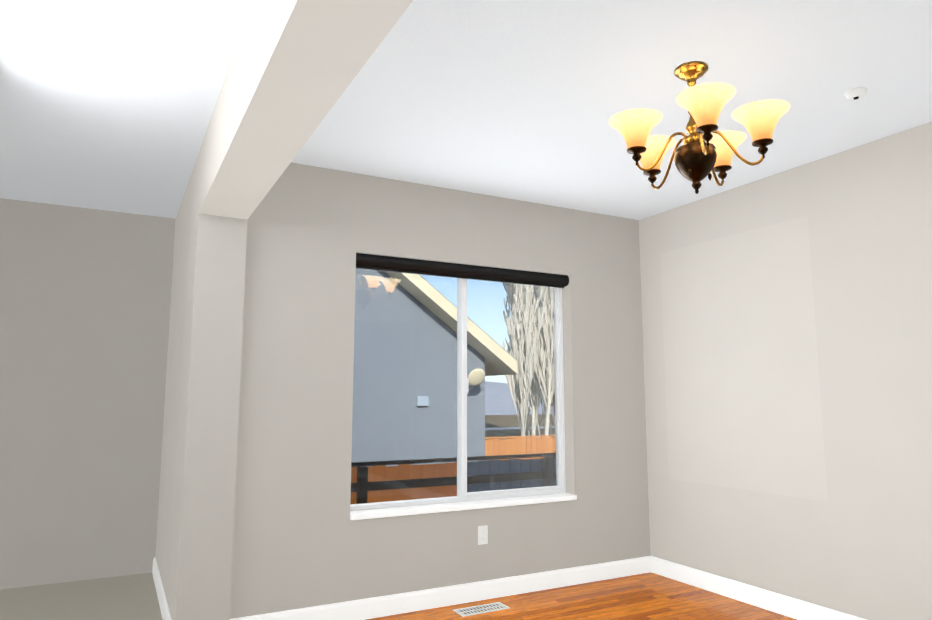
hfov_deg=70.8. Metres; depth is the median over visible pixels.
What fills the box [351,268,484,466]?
wall
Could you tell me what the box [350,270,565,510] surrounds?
window
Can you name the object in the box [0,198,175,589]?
wall
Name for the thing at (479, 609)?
floor vent
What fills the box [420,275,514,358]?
roof shingles
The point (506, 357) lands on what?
window
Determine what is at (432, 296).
roof fascia
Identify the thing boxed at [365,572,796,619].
floor
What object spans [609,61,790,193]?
chandelier
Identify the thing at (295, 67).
beam
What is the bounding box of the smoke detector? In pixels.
[844,87,867,99]
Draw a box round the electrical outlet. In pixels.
[478,525,487,544]
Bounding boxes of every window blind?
[356,253,568,286]
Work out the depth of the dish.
10.75 m
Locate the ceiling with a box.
[0,0,931,219]
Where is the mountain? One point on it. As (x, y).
(501, 401)
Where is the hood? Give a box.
[416,396,427,405]
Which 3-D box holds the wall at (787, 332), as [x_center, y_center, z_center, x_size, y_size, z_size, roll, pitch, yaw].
[3.402,0.196,1.534,0.200,2.800,8.200,4,-9,-28]
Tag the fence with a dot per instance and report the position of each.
(511, 448)
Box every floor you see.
[0,572,162,619]
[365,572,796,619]
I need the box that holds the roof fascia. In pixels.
[385,271,517,375]
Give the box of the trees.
[503,283,555,437]
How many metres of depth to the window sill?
4.23 m
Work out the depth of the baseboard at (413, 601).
4.14 m
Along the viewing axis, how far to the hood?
10.62 m
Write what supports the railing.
on the ground
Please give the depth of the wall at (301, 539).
4.09 m
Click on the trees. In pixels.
(521, 329)
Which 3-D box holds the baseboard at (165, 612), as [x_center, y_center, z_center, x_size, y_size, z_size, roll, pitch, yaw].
[-1.892,1.788,4.074,0.014,0.112,1.804,4,-9,-28]
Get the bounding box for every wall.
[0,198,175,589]
[155,144,247,619]
[230,162,650,618]
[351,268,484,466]
[639,121,931,619]
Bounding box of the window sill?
[350,493,576,519]
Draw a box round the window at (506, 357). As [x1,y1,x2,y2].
[467,279,557,492]
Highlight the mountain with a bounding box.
[485,381,554,429]
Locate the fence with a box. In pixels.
[485,435,555,459]
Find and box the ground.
[485,414,554,439]
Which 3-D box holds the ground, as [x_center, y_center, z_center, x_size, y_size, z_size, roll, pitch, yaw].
[7.558,5.771,24.868,150.000,0.300,110.000,4,-9,-28]
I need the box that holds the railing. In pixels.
[350,453,556,510]
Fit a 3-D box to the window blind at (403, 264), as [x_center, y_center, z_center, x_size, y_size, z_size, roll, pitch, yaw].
[0.021,-0.270,4.521,1.648,0.084,0.084,4,-9,-28]
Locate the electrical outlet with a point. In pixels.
(482, 534)
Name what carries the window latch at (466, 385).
attached to the window at (461, 393)
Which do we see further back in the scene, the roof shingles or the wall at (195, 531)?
the roof shingles
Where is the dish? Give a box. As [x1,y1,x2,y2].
[468,369,484,385]
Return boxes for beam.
[198,0,412,218]
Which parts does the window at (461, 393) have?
window sash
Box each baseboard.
[152,557,171,619]
[230,556,651,619]
[648,556,865,619]
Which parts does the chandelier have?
glass, glass, arm, arm, stem, arm, glass, arm, glass, arm, glass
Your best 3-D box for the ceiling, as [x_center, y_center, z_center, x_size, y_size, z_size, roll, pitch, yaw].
[-0.662,-1.435,0.650,8.400,0.200,10.100,4,-9,-28]
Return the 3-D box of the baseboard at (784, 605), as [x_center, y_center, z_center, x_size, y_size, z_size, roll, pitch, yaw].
[2.296,1.671,3.190,0.024,0.112,3.920,4,-9,-28]
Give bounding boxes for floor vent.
[453,602,509,616]
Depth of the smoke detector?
3.02 m
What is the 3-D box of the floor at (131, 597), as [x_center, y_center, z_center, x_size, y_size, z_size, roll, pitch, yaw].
[-0.662,1.367,0.277,8.000,0.066,9.700,4,-9,-28]

